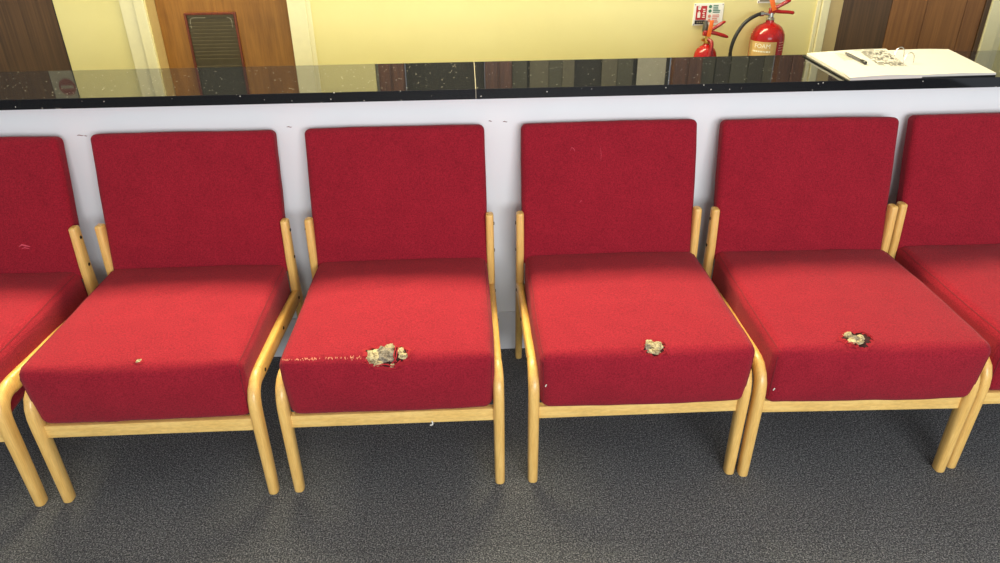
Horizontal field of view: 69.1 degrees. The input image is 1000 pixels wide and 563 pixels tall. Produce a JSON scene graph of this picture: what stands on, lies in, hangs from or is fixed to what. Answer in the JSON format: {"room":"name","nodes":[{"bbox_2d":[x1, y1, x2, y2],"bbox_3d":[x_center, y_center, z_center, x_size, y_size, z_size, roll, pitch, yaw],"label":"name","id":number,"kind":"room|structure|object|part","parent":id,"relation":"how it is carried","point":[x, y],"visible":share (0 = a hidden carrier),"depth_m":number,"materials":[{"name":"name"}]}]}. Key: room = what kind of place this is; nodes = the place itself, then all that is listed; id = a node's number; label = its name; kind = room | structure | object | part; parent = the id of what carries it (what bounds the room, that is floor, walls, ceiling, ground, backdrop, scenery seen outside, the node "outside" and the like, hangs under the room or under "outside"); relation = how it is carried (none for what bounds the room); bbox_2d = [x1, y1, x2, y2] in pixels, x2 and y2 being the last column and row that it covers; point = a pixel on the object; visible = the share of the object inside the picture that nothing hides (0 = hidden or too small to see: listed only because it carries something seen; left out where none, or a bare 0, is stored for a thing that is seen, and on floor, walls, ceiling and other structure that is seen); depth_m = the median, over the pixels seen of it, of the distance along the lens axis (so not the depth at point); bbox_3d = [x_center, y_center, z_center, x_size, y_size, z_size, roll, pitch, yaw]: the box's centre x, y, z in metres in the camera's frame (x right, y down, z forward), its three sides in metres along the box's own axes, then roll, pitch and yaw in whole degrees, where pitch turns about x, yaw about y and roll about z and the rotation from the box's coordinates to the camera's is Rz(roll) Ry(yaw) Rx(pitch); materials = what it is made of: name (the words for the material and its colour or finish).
{"room":"waiting room","nodes":[
{"label":"waiting room","id":0,"kind":"room"},
{"bbox_2d":[0,348,999,562],"bbox_3d":[-0.010,1.001,1.247,8.000,0.050,6.900,-2,29,-2],"label":"floor","id":1,"kind":"structure","parent":0,"point":[849,486],"depth_m":1.97,"materials":[{"name":"grey carpet"}]},
{"bbox_2d":[0,136,98,506],"bbox_3d":[-1.533,0.100,2.025,0.580,0.831,0.695,-2,29,-2],"label":"chair","id":2,"kind":"object","parent":1,"relation":"on","point":[45,260],"visible":0.82,"depth_m":2.12,"materials":[{"name":"red fabric"}]},
{"bbox_3d":[-1.242,0.427,1.890,0.029,0.374,0.088,-2,29,-2],"label":"leg","id":3,"kind":"part","parent":2,"relation":"part of","materials":[{"name":"brown wood"}]},
{"bbox_3d":[-1.257,0.161,2.072,0.023,0.081,0.493,-2,29,-2],"label":"rail","id":4,"kind":"part","parent":2,"relation":"part of","materials":[{"name":"brown wood"}]},
{"bbox_3d":[-1.548,-0.207,2.174,0.536,0.434,0.140,-2,29,-2],"label":"backrest","id":5,"kind":"part","parent":2,"relation":"part of","materials":[{"name":"red fabric"}]},
{"bbox_3d":[-1.529,0.177,2.008,0.538,0.198,0.590,-2,29,-2],"label":"seat","id":6,"kind":"part","parent":2,"relation":"part of","materials":[{"name":"red fabric"}]},
{"bbox_3d":[-1.269,0.077,2.326,0.026,0.577,0.106,-2,29,-2],"label":"leg","id":7,"kind":"part","parent":2,"relation":"part of","materials":[{"name":"brown wood"}]},
{"bbox_2d":[19,130,303,502],"bbox_3d":[-0.912,0.074,2.056,0.582,0.832,0.692,-2,29,-2],"label":"chair","id":8,"kind":"object","parent":1,"relation":"on","point":[185,327],"visible":0.99,"depth_m":2.03,"materials":[{"name":"red fabric"}]},
{"bbox_3d":[-1.173,0.420,1.900,0.029,0.374,0.088,-2,29,-2],"label":"leg","id":9,"kind":"part","parent":8,"relation":"part of","materials":[{"name":"brown wood"}]},
{"bbox_3d":[-1.197,0.070,2.337,0.026,0.577,0.106,-2,29,-2],"label":"leg","id":10,"kind":"part","parent":8,"relation":"part of","materials":[{"name":"brown wood"}]},
{"bbox_3d":[-0.897,0.372,1.870,0.531,0.038,0.020,-2,29,-2],"label":"rail","id":11,"kind":"part","parent":8,"relation":"part of","materials":[{"name":"brown wood"}]},
{"bbox_3d":[-0.914,0.152,2.039,0.545,0.196,0.587,-2,29,-2],"label":"seat","id":12,"kind":"part","parent":8,"relation":"part of","materials":[{"name":"red fabric"}]},
{"bbox_3d":[-0.928,-0.232,2.202,0.536,0.434,0.140,-2,29,-2],"label":"backrest","id":13,"kind":"part","parent":8,"relation":"part of","materials":[{"name":"red fabric"}]},
{"bbox_3d":[-0.622,0.403,1.918,0.029,0.374,0.088,-2,29,-2],"label":"leg","id":14,"kind":"part","parent":8,"relation":"part of","materials":[{"name":"brown wood"}]},
{"bbox_3d":[-0.637,0.137,2.101,0.023,0.081,0.493,-2,29,-2],"label":"rail","id":15,"kind":"part","parent":8,"relation":"part of","materials":[{"name":"brown wood"}]},
{"bbox_3d":[-0.649,0.053,2.355,0.026,0.577,0.106,-2,29,-2],"label":"leg","id":16,"kind":"part","parent":8,"relation":"part of","materials":[{"name":"brown wood"}]},
{"bbox_2d":[275,125,504,492],"bbox_3d":[-0.295,0.054,2.078,0.582,0.832,0.695,-2,29,-2],"label":"chair","id":17,"kind":"object","parent":1,"relation":"on","point":[397,320],"visible":1,"depth_m":2.06,"materials":[{"name":"red fabric"}]},
{"bbox_3d":[-0.553,0.399,1.924,0.029,0.374,0.088,-2,29,-2],"label":"leg","id":18,"kind":"part","parent":17,"relation":"part of","materials":[{"name":"brown wood"}]},
{"bbox_3d":[-0.578,0.049,2.361,0.026,0.577,0.106,-2,29,-2],"label":"leg","id":19,"kind":"part","parent":17,"relation":"part of","materials":[{"name":"brown wood"}]},
{"bbox_3d":[-0.291,0.132,2.061,0.538,0.196,0.589,-2,29,-2],"label":"seat","id":20,"kind":"part","parent":17,"relation":"part of","materials":[{"name":"red fabric"}]},
{"bbox_3d":[-0.278,0.351,1.894,0.531,0.038,0.020,-2,29,-2],"label":"rail","id":21,"kind":"part","parent":17,"relation":"part of","materials":[{"name":"brown wood"}]},
{"bbox_3d":[-0.308,-0.253,2.227,0.536,0.434,0.141,-2,29,-2],"label":"backrest","id":22,"kind":"part","parent":17,"relation":"part of","materials":[{"name":"red fabric"}]},
{"bbox_3d":[-0.030,0.031,2.379,0.026,0.577,0.106,-2,29,-2],"label":"leg","id":23,"kind":"part","parent":17,"relation":"part of","materials":[{"name":"brown wood"}]},
{"bbox_3d":[-0.018,0.116,2.125,0.023,0.081,0.493,-2,29,-2],"label":"rail","id":24,"kind":"part","parent":17,"relation":"part of","materials":[{"name":"brown wood"}]},
{"bbox_3d":[-0.003,0.381,1.943,0.029,0.374,0.088,-2,29,-2],"label":"leg","id":25,"kind":"part","parent":17,"relation":"part of","materials":[{"name":"brown wood"}]},
{"bbox_2d":[0,87,999,356],"bbox_3d":[-0.091,-0.225,2.508,6.800,0.900,0.310,-2,29,-2],"label":"panel","id":26,"kind":"object","parent":1,"relation":"on","point":[502,120],"visible":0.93,"depth_m":2.22,"materials":[{"name":"white paint"}]},
{"bbox_2d":[0,50,999,109],"bbox_3d":[-0.097,-0.639,2.294,6.800,0.030,0.379,-2,29,-2],"label":"countertop","id":27,"kind":"structure","parent":26,"relation":"on","point":[118,88],"depth_m":2.20,"materials":[{"name":"black stone"}]},
{"bbox_2d":[803,47,995,81],"bbox_3d":[1.287,-0.711,2.312,0.539,0.045,0.403,-2,29,-2],"label":"book","id":28,"kind":"object","parent":27,"relation":"on","point":[882,64],"visible":1,"depth_m":2.28,"materials":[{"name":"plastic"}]},
{"bbox_2d":[844,52,866,64],"bbox_3d":[1.139,-0.718,2.329,0.010,0.010,0.164,0,29,1],"label":"pen","id":29,"kind":"object","parent":28,"relation":"on","point":[846,53],"visible":1,"depth_m":2.31,"materials":[{"name":"black plastic"}]},
{"bbox_2d":[872,50,897,65],"bbox_3d":[1.237,-0.725,2.352,0.091,0.002,0.261,4,29,9],"label":"print","id":30,"kind":"object","parent":28,"relation":"on","point":[879,57],"depth_m":2.35},
{"bbox_2d":[515,119,754,482],"bbox_3d":[0.348,0.036,2.095,0.582,0.832,0.709,-2,29,-2],"label":"chair","id":31,"kind":"object","parent":1,"relation":"on","point":[617,312],"visible":1,"depth_m":2.08,"materials":[{"name":"red fabric"}]},
{"bbox_3d":[0.063,0.028,2.382,0.026,0.577,0.106,-2,29,-2],"label":"leg","id":32,"kind":"part","parent":31,"relation":"part of","materials":[{"name":"brown wood"}]},
{"bbox_3d":[0.073,0.113,2.128,0.023,0.081,0.493,-2,29,-2],"label":"rail","id":33,"kind":"part","parent":31,"relation":"part of","materials":[{"name":"brown wood"}]},
{"bbox_3d":[0.088,0.378,1.946,0.029,0.374,0.088,-2,29,-2],"label":"leg","id":34,"kind":"part","parent":31,"relation":"part of","materials":[{"name":"brown wood"}]},
{"bbox_3d":[0.333,-0.274,2.248,0.536,0.434,0.141,-2,29,-2],"label":"backrest","id":35,"kind":"part","parent":31,"relation":"part of","materials":[{"name":"red fabric"}]},
{"bbox_3d":[0.363,0.330,1.916,0.531,0.038,0.020,-2,29,-2],"label":"rail","id":36,"kind":"part","parent":31,"relation":"part of","materials":[{"name":"brown wood"}]},
{"bbox_3d":[0.358,0.113,2.078,0.549,0.196,0.603,-2,29,-2],"label":"seat","id":37,"kind":"part","parent":31,"relation":"part of","materials":[{"name":"red fabric"}]},
{"bbox_3d":[0.612,0.011,2.401,0.026,0.577,0.106,-2,29,-2],"label":"leg","id":38,"kind":"part","parent":31,"relation":"part of","materials":[{"name":"brown wood"}]},
{"bbox_3d":[0.638,0.361,1.964,0.029,0.374,0.088,-2,29,-2],"label":"leg","id":39,"kind":"part","parent":31,"relation":"part of","materials":[{"name":"brown wood"}]},
{"bbox_2d":[702,117,991,476],"bbox_3d":[0.943,0.026,2.099,0.581,0.832,0.709,-1,29,-1],"label":"chair","id":40,"kind":"object","parent":1,"relation":"on","point":[801,225],"visible":0.95,"depth_m":2.07,"materials":[{"name":"red fabric"}]},
{"bbox_3d":[0.665,0.014,2.393,0.026,0.577,0.106,-1,29,-1],"label":"leg","id":41,"kind":"part","parent":40,"relation":"part of","materials":[{"name":"brown wood"}]},
{"bbox_3d":[0.668,0.099,2.139,0.023,0.081,0.493,-1,29,-1],"label":"rail","id":42,"kind":"part","parent":40,"relation":"part of","materials":[{"name":"brown wood"}]},
{"bbox_3d":[0.675,0.364,1.957,0.029,0.374,0.088,-1,29,-1],"label":"leg","id":43,"kind":"part","parent":40,"relation":"part of","materials":[{"name":"brown wood"}]},
{"bbox_3d":[0.935,-0.285,2.252,0.536,0.434,0.141,-1,29,-1],"label":"backrest","id":44,"kind":"part","parent":40,"relation":"part of","materials":[{"name":"red fabric"}]},
{"bbox_3d":[0.953,0.103,2.082,0.553,0.196,0.603,-1,29,-1],"label":"seat","id":45,"kind":"part","parent":40,"relation":"part of","materials":[{"name":"red fabric"}]},
{"bbox_3d":[0.950,0.320,1.920,0.531,0.038,0.020,-1,29,-1],"label":"rail","id":46,"kind":"part","parent":40,"relation":"part of","materials":[{"name":"brown wood"}]},
{"bbox_3d":[1.214,0.004,2.398,0.026,0.577,0.106,-1,29,-1],"label":"leg","id":47,"kind":"part","parent":40,"relation":"part of","materials":[{"name":"brown wood"}]},
{"bbox_3d":[1.226,0.354,1.962,0.029,0.374,0.088,-1,29,-1],"label":"leg","id":48,"kind":"part","parent":40,"relation":"part of","materials":[{"name":"brown wood"}]},
{"bbox_2d":[888,112,999,468],"bbox_3d":[1.530,0.003,2.126,0.580,0.833,0.694,-1,29,-1],"label":"chair","id":49,"kind":"object","parent":1,"relation":"on","point":[946,233],"visible":0.88,"depth_m":2.21,"materials":[{"name":"red fabric"}]},
{"bbox_3d":[1.250,-0.004,2.412,0.026,0.577,0.106,-1,29,-1],"label":"leg","id":50,"kind":"part","parent":49,"relation":"part of","materials":[{"name":"brown wood"}]},
{"bbox_3d":[1.533,0.081,2.109,0.539,0.197,0.590,-1,29,-1],"label":"seat","id":51,"kind":"part","parent":49,"relation":"part of","materials":[{"name":"red fabric"}]},
{"bbox_3d":[1.520,-0.304,2.274,0.536,0.435,0.140,-1,29,-1],"label":"backrest","id":52,"kind":"part","parent":49,"relation":"part of","materials":[{"name":"red fabric"}]},
{"bbox_3d":[1.265,0.346,1.976,0.029,0.374,0.088,-1,29,-1],"label":"leg","id":53,"kind":"part","parent":49,"relation":"part of","materials":[{"name":"brown wood"}]},
{"bbox_3d":[1.540,0.300,1.941,0.531,0.038,0.020,-1,29,-1],"label":"rail","id":54,"kind":"part","parent":49,"relation":"part of","materials":[{"name":"brown wood"}]},
{"bbox_2d":[52,0,999,69],"bbox_3d":[-0.167,-1.824,3.251,8.000,3.000,0.140,-2,29,-2],"label":"wall","id":55,"kind":"structure","parent":0,"point":[94,34],"depth_m":3.51,"materials":[{"name":"yellow paint"}]},
{"bbox_2d":[0,0,71,71],"bbox_3d":[-2.714,-1.305,3.348,1.284,2.045,0.048,-2,29,-2],"label":"door","id":56,"kind":"structure","parent":55,"relation":"in","point":[31,38],"depth_m":3.44,"materials":[{"name":"brown wood"}]},
{"bbox_2d":[119,0,159,68],"bbox_3d":[-1.711,-1.350,3.339,0.114,2.120,0.020,-2,29,-2],"label":"trim","id":57,"kind":"structure","parent":55,"relation":"attached to","point":[134,12],"depth_m":3.43,"materials":[{"name":"beige paint"}]},
{"bbox_2d":[145,0,168,68],"bbox_3d":[-1.653,-1.343,3.414,0.002,2.035,0.100,-2,29,-2],"label":"trim","id":58,"kind":"structure","parent":55,"relation":"attached to","point":[150,5],"depth_m":3.49,"materials":[{"name":"beige paint"}]},
{"bbox_2d":[154,0,295,67],"bbox_3d":[-1.330,-1.375,3.458,0.649,2.029,0.097,-2,29,-2],"label":"door","id":59,"kind":"structure","parent":55,"relation":"in","point":[195,33],"depth_m":3.55,"materials":[{"name":"brown wood"}]},
{"bbox_3d":[-1.398,-1.077,3.621,0.246,0.502,0.018,-2,29,-2],"label":"louvre frame","id":60,"kind":"part","parent":59,"relation":"part of","materials":[{"name":"grey metal"}]},
{"bbox_2d":[286,0,317,65],"bbox_3d":[-0.946,-1.376,3.368,0.107,2.120,0.014,-2,29,-2],"label":"trim","id":61,"kind":"structure","parent":55,"relation":"attached to","point":[299,11],"depth_m":3.46,"materials":[{"name":"beige paint"}]},
{"bbox_2d":[692,3,723,25],"bbox_3d":[1.008,-1.294,3.516,0.146,0.102,0.006,-2,29,-2],"label":"safety sign","id":62,"kind":"object","parent":55,"relation":"attached to","point":[702,11],"visible":0.89,"depth_m":3.51,"materials":[{"name":"white plastic"}]},
{"bbox_3d":[0.974,-1.261,3.531,0.056,0.018,0.001,-2,29,-2],"label":"black panel","id":63,"kind":"part","parent":62,"relation":"part of","materials":[{"name":"plastic"}]},
{"bbox_3d":[0.973,-1.299,3.510,0.052,0.064,0.001,-2,29,-2],"label":"red panel","id":64,"kind":"part","parent":62,"relation":"part of","materials":[{"name":"red plastic"}]},
{"bbox_2d":[693,20,727,56],"bbox_3d":[0.997,-0.985,3.595,0.133,0.599,0.155,-21,34,-32],"label":"fire extinguisher","id":65,"kind":"object","parent":55,"relation":"attached to","point":[705,50],"visible":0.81,"depth_m":3.46,"materials":[{"name":"red metal"}]},
{"bbox_3d":[1.030,-1.182,3.470,0.124,0.036,0.024,0,29,2],"label":"carry handle","id":66,"kind":"part","parent":65,"relation":"part of","materials":[{"name":"red metal"}]},
{"bbox_3d":[1.032,-1.211,3.450,0.075,0.052,0.016,2,29,6],"label":"squeeze lever","id":67,"kind":"part","parent":65,"relation":"part of","materials":[{"name":"red metal"}]},
{"bbox_2d":[728,0,794,55],"bbox_3d":[1.248,-1.032,3.539,0.251,0.680,0.178,-22,35,-34],"label":"fire extinguisher","id":68,"kind":"object","parent":55,"relation":"attached to","point":[768,37],"visible":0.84,"depth_m":3.43,"materials":[{"name":"red metal"}]},
{"bbox_3d":[1.329,-1.274,3.424,0.119,0.029,0.024,2,29,6],"label":"carry handle","id":69,"kind":"part","parent":68,"relation":"part of","materials":[{"name":"red metal"}]},
{"bbox_3d":[1.324,-1.300,3.411,0.079,0.051,0.018,2,29,5],"label":"squeeze lever","id":70,"kind":"part","parent":68,"relation":"part of","materials":[{"name":"red metal"}]},
{"bbox_2d":[757,0,784,2],"bbox_3d":[1.312,-1.389,3.480,0.146,0.102,0.005,-2,29,-2],"label":"safety sign","id":71,"kind":"object","parent":55,"relation":"attached to","point":[758,1],"visible":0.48,"depth_m":3.50,"materials":[{"name":"white plastic"}]},
{"bbox_2d":[808,0,830,52],"bbox_3d":[1.562,-1.454,3.448,0.060,2.120,0.022,-2,29,-2],"label":"trim","id":72,"kind":"structure","parent":55,"relation":"attached to","point":[822,6],"depth_m":3.55,"materials":[{"name":"beige paint"}]},
{"bbox_2d":[821,0,843,51],"bbox_3d":[1.626,-1.440,3.464,0.066,2.080,0.014,-2,29,-2],"label":"trim","id":73,"kind":"structure","parent":55,"relation":"attached to","point":[835,9],"depth_m":3.56,"materials":[{"name":"beige paint"}]},
{"bbox_2d":[834,0,991,50],"bbox_3d":[2.027,-1.451,3.499,0.736,2.045,0.047,-2,29,-2],"label":"door","id":74,"kind":"structure","parent":55,"relation":"in","point":[953,25],"depth_m":3.58,"materials":[{"name":"brown wood"}]},
{"bbox_2d":[977,0,999,50],"bbox_3d":[2.448,-1.482,3.478,0.102,2.120,0.022,-2,29,-2],"label":"trim","id":75,"kind":"structure","parent":55,"relation":"attached to","point":[990,38],"depth_m":3.60,"materials":[{"name":"beige paint"}]}
]}

